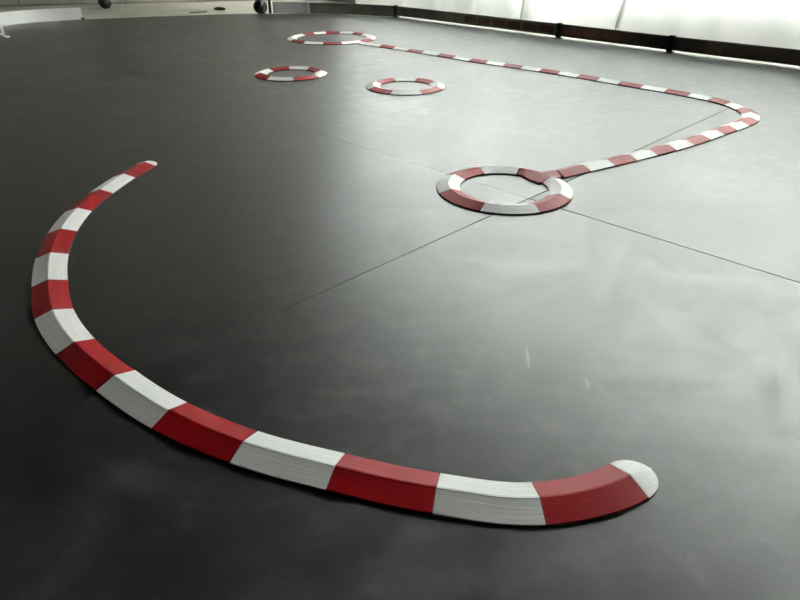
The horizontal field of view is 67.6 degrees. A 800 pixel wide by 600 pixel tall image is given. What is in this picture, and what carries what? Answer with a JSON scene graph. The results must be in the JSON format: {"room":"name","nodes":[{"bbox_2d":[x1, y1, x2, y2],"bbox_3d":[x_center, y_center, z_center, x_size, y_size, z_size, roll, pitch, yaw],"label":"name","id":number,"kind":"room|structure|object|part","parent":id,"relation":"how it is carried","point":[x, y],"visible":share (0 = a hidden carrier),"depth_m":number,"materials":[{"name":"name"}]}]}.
{"room":"sports facility","nodes":[
{"label":"sports facility","id":0,"kind":"room"},
{"bbox_2d":[0,0,185,4],"bbox_3d":[-3.997,-5.183,5.650,6.300,4.310,0.150,-9,32,-14],"label":"wall","id":1,"kind":"structure","parent":0,"point":[2,2],"depth_m":6.71,"materials":[{"name":"white paint"}]},
{"bbox_2d":[0,0,255,6],"bbox_3d":[-3.950,-3.305,6.691,6.050,0.018,0.012,-9,32,-14],"label":"baseboard","id":2,"kind":"structure","parent":1,"relation":"attached to","point":[186,0],"depth_m":6.89,"materials":[{"name":"white"}]},
{"bbox_2d":[0,0,795,65],"bbox_3d":[0.000,-0.975,2.913,22.000,0.100,22.000,0,31,0],"label":"floor","id":3,"kind":"structure","parent":0,"point":[94,11],"depth_m":6.39,"materials":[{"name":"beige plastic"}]},
{"bbox_2d":[98,0,267,13],"bbox_3d":[-2.171,-3.425,6.168,1.968,0.759,0.674,9,32,15],"label":"wheels","id":4,"kind":"object","parent":3,"relation":"on","point":[260,6],"visible":0.99,"depth_m":5.87,"materials":[{"name":"black rubber"}]},
{"bbox_2d":[0,16,421,93],"bbox_3d":[-1.678,-1.874,4.308,3.587,0.010,1.540,27,40,37],"label":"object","id":5,"kind":"structure","parent":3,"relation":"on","point":[192,56],"depth_m":3.89,"materials":[{"name":"grey concrete"}]},
{"bbox_2d":[0,7,83,37],"bbox_3d":[-3.136,-2.108,4.594,0.574,0.098,1.849,0,31,0],"label":"barrier","id":6,"kind":"object","parent":5,"relation":"on","point":[53,14],"visible":1,"depth_m":5.22,"materials":[{"name":"white plastic"}]},
{"bbox_2d":[254,66,326,80],"bbox_3d":[-0.575,-1.199,3.157,0.381,0.014,0.381,0,31,0],"label":"ring","id":7,"kind":"object","parent":5,"relation":"on","point":[319,73],"visible":1,"depth_m":3.11,"materials":[{"name":"multicoloured plastic"}]},
{"bbox_2d":[214,7,224,10],"bbox_3d":[-1.870,-3.023,6.203,0.130,0.034,0.077,0,31,0],"label":"scrap","id":8,"kind":"object","parent":3,"relation":"on","point":[215,8],"visible":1,"depth_m":6.19,"materials":[{"name":"black"}]},
{"bbox_2d":[0,35,527,437],"bbox_3d":[-1.551,-0.442,1.915,3.799,0.010,6.741,0,31,0],"label":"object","id":9,"kind":"structure","parent":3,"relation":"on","point":[242,218],"depth_m":1.53,"materials":[{"name":"grey concrete"}]},
{"bbox_2d":[31,161,658,527],"bbox_3d":[-0.421,-0.022,1.191,0.529,0.014,1.744,-24,38,-34],"label":"curb","id":10,"kind":"object","parent":9,"relation":"on","point":[614,488],"visible":1,"depth_m":0.80,"materials":[{"name":"multicoloured plastic"}]},
{"bbox_2d":[268,0,271,12],"bbox_3d":[-1.238,-2.871,5.811,0.087,0.155,0.042,0,31,0],"label":"fence post","id":11,"kind":"object","parent":3,"relation":"on","point":[269,1],"visible":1,"depth_m":5.82,"materials":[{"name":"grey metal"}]},
{"bbox_2d":[272,2,307,12],"bbox_3d":[-1.067,-2.852,5.834,0.346,0.099,0.017,1,31,1],"label":"board","id":12,"kind":"object","parent":3,"relation":"on","point":[278,7],"visible":1,"depth_m":5.83,"materials":[{"name":"silver metal"}]},
{"bbox_2d":[175,14,451,40],"bbox_3d":[-0.824,-2.506,5.365,1.409,0.010,2.366,-27,40,-37],"label":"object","id":13,"kind":"structure","parent":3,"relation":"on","point":[291,24],"depth_m":5.13,"materials":[{"name":"grey concrete"}]},
{"bbox_2d":[309,2,393,16],"bbox_3d":[-0.457,-2.766,5.693,0.897,0.095,0.063,12,33,19],"label":"board","id":14,"kind":"object","parent":13,"relation":"on","point":[317,8],"visible":1,"depth_m":5.71,"materials":[{"name":"black wood"}]},
{"bbox_2d":[393,5,398,17],"bbox_3d":[-0.037,-2.663,5.515,0.060,0.102,0.044,-23,38,-33],"label":"fence post","id":15,"kind":"object","parent":13,"relation":"on","point":[395,6],"visible":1,"depth_m":5.51,"materials":[{"name":"black metal"}]},
{"bbox_3d":[-0.037,-2.663,5.515,0.028,0.102,0.034,-23,38,-33],"label":"post","id":16,"kind":"part","parent":15,"relation":"part of","materials":[{"name":"black plastic"}]},
{"bbox_2d":[397,6,556,35],"bbox_3d":[0.553,-2.305,4.907,0.021,0.079,1.803,-23,38,-33],"label":"board","id":17,"kind":"object","parent":15,"relation":"attached to","point":[539,27],"visible":1,"depth_m":4.79,"materials":[{"name":"black wood"}]},
{"bbox_3d":[0.572,-2.286,4.874,0.003,0.046,0.132,-23,38,-33],"label":"plate","id":18,"kind":"part","parent":17,"relation":"part of","materials":[{"name":"brown wood"}]},
{"bbox_3d":[0.672,-2.225,4.772,0.003,0.046,0.132,-23,38,-33],"label":"plate","id":19,"kind":"part","parent":17,"relation":"part of","materials":[{"name":"brown wood"}]},
{"bbox_3d":[0.772,-2.164,4.670,0.003,0.046,0.132,-23,38,-33],"label":"plate","id":20,"kind":"part","parent":17,"relation":"part of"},
{"bbox_3d":[0.871,-2.103,4.568,0.003,0.046,0.132,-23,38,-33],"label":"plate","id":21,"kind":"part","parent":17,"relation":"part of","materials":[{"name":"brown wood"}]},
{"bbox_3d":[0.971,-2.042,4.466,0.003,0.046,0.132,-23,38,-33],"label":"plate","id":22,"kind":"part","parent":17,"relation":"part of","materials":[{"name":"brown wood"}]},
{"bbox_3d":[1.070,-1.981,4.365,0.003,0.046,0.132,-23,38,-33],"label":"plate","id":23,"kind":"part","parent":17,"relation":"part of","materials":[{"name":"brown wood"}]},
{"bbox_2d":[0,199,799,599],"bbox_3d":[0.351,0.509,0.327,6.077,0.010,3.039,0,31,0],"label":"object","id":24,"kind":"structure","parent":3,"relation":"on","point":[559,343],"depth_m":0.84,"materials":[{"name":"grey concrete"}]},
{"bbox_2d":[333,25,534,54],"bbox_3d":[0.299,-1.905,4.360,1.340,0.010,0.876,-27,40,-37],"label":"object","id":25,"kind":"structure","parent":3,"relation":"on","point":[454,37],"depth_m":4.33,"materials":[{"name":"grey concrete"}]},
{"bbox_2d":[194,56,728,198],"bbox_3d":[0.243,-0.887,2.660,1.845,0.010,1.539,27,40,37],"label":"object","id":26,"kind":"structure","parent":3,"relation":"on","point":[483,115],"depth_m":2.44,"materials":[{"name":"grey concrete"}]},
{"bbox_2d":[366,77,444,95],"bbox_3d":[0.027,-1.035,2.883,0.381,0.014,0.381,0,31,0],"label":"ring","id":27,"kind":"object","parent":26,"relation":"on","point":[374,86],"visible":1,"depth_m":2.84,"materials":[{"name":"multicoloured plastic"}]},
{"bbox_2d":[287,31,759,214],"bbox_3d":[0.398,-1.222,3.194,1.586,0.015,3.682,-9,32,-14],"label":"curb","id":28,"kind":"object","parent":26,"relation":"on","point":[560,193],"visible":1,"depth_m":1.88,"materials":[{"name":"multicoloured plastic"}]},
{"bbox_2d":[398,17,799,69],"bbox_3d":[1.818,-1.544,3.756,0.120,0.011,5.580,-24,38,-34],"label":"strip","id":29,"kind":"object","parent":3,"relation":"on","point":[419,19],"visible":0.75,"depth_m":4.00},
{"bbox_2d":[422,36,799,114],"bbox_3d":[2.814,-0.585,2.155,6.314,0.010,1.263,27,40,37],"label":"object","id":30,"kind":"structure","parent":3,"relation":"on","point":[771,88],"depth_m":3.31,"materials":[{"name":"grey concrete"}]},
{"bbox_2d":[553,23,562,38],"bbox_3d":[1.145,-1.939,4.306,0.060,0.102,0.044,-23,38,-33],"label":"fence post","id":31,"kind":"object","parent":30,"relation":"on","point":[558,29],"visible":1,"depth_m":4.30,"materials":[{"name":"black metal"}]},
{"bbox_2d":[560,24,668,49],"bbox_3d":[1.419,-1.775,4.020,0.021,0.079,0.819,-23,38,-33],"label":"board","id":32,"kind":"object","parent":31,"relation":"attached to","point":[657,41],"visible":1,"depth_m":3.99,"materials":[{"name":"brown wood"}]},
{"bbox_3d":[1.213,-1.894,4.219,0.003,0.046,0.132,-23,38,-33],"label":"plate","id":33,"kind":"part","parent":32,"relation":"part of","materials":[{"name":"brown wood"}]},
{"bbox_3d":[1.312,-1.833,4.117,0.003,0.046,0.132,-23,38,-33],"label":"plate","id":34,"kind":"part","parent":32,"relation":"part of","materials":[{"name":"brown wood"}]},
{"bbox_3d":[1.412,-1.772,4.015,0.003,0.046,0.132,-23,38,-33],"label":"plate","id":35,"kind":"part","parent":32,"relation":"part of","materials":[{"name":"brown wood"}]},
{"bbox_2d":[663,35,675,53],"bbox_3d":[1.695,-1.602,3.743,0.060,0.102,0.044,-23,38,-33],"label":"fence post","id":36,"kind":"object","parent":30,"relation":"on","point":[669,50],"visible":1,"depth_m":3.73,"materials":[{"name":"black metal"}]},
{"bbox_3d":[1.695,-1.602,3.743,0.028,0.102,0.034,-23,38,-33],"label":"post","id":37,"kind":"part","parent":36,"relation":"part of","materials":[{"name":"black plastic"}]},
{"bbox_2d":[672,37,799,65],"bbox_3d":[2.647,-1.050,2.811,0.020,0.079,2.846,-24,39,-35],"label":"board","id":38,"kind":"object","parent":36,"relation":"attached to","point":[779,55],"visible":1,"depth_m":3.47,"materials":[{"name":"brown wood"}]},
{"bbox_3d":[1.868,-1.498,3.558,0.002,0.076,0.095,-24,39,-35],"label":"plate","id":39,"kind":"part","parent":38,"relation":"part of","materials":[{"name":"brown wood"}]},
{"bbox_2d":[530,107,799,282],"bbox_3d":[2.720,0.384,0.536,5.151,0.010,1.538,27,40,37],"label":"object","id":40,"kind":"structure","parent":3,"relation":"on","point":[734,197],"depth_m":1.66,"materials":[{"name":"grey concrete"}]},
{"bbox_2d":[325,0,625,29],"bbox_3d":[2.721,-3.344,2.578,0.200,4.310,11.530,-23,38,-33],"label":"wall","id":41,"kind":"structure","parent":0,"point":[343,1],"depth_m":6.94,"materials":[{"name":"white paint"}]},
{"bbox_3d":[2.735,-4.235,1.428,6.638,0.028,7.912,0,31,0],"label":"rail","id":42,"kind":"object","parent":41,"relation":"attached to","visible":0},
{"bbox_2d":[355,0,522,18],"bbox_3d":[0.136,-4.333,5.006,0.060,3.468,3.757,-23,38,-34],"label":"curtain","id":43,"kind":"object","parent":42,"relation":"hanging from","point":[496,8],"visible":0.62,"depth_m":5.39,"materials":[{"name":"white fabric"}]},
{"bbox_2d":[519,0,624,29],"bbox_3d":[1.512,-3.442,3.516,0.082,3.466,1.664,-24,38,-34],"label":"curtain","id":44,"kind":"object","parent":42,"relation":"hanging from","point":[605,14],"visible":0.73,"depth_m":4.53,"materials":[{"name":"white fabric"}]},
{"bbox_2d":[616,0,799,49],"bbox_3d":[3.801,-2.109,1.291,0.064,3.468,6.877,-23,38,-34],"label":"curtain","id":45,"kind":"object","parent":42,"relation":"hanging from","point":[773,23],"visible":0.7,"depth_m":3.88,"materials":[{"name":"white fabric"}]}
]}

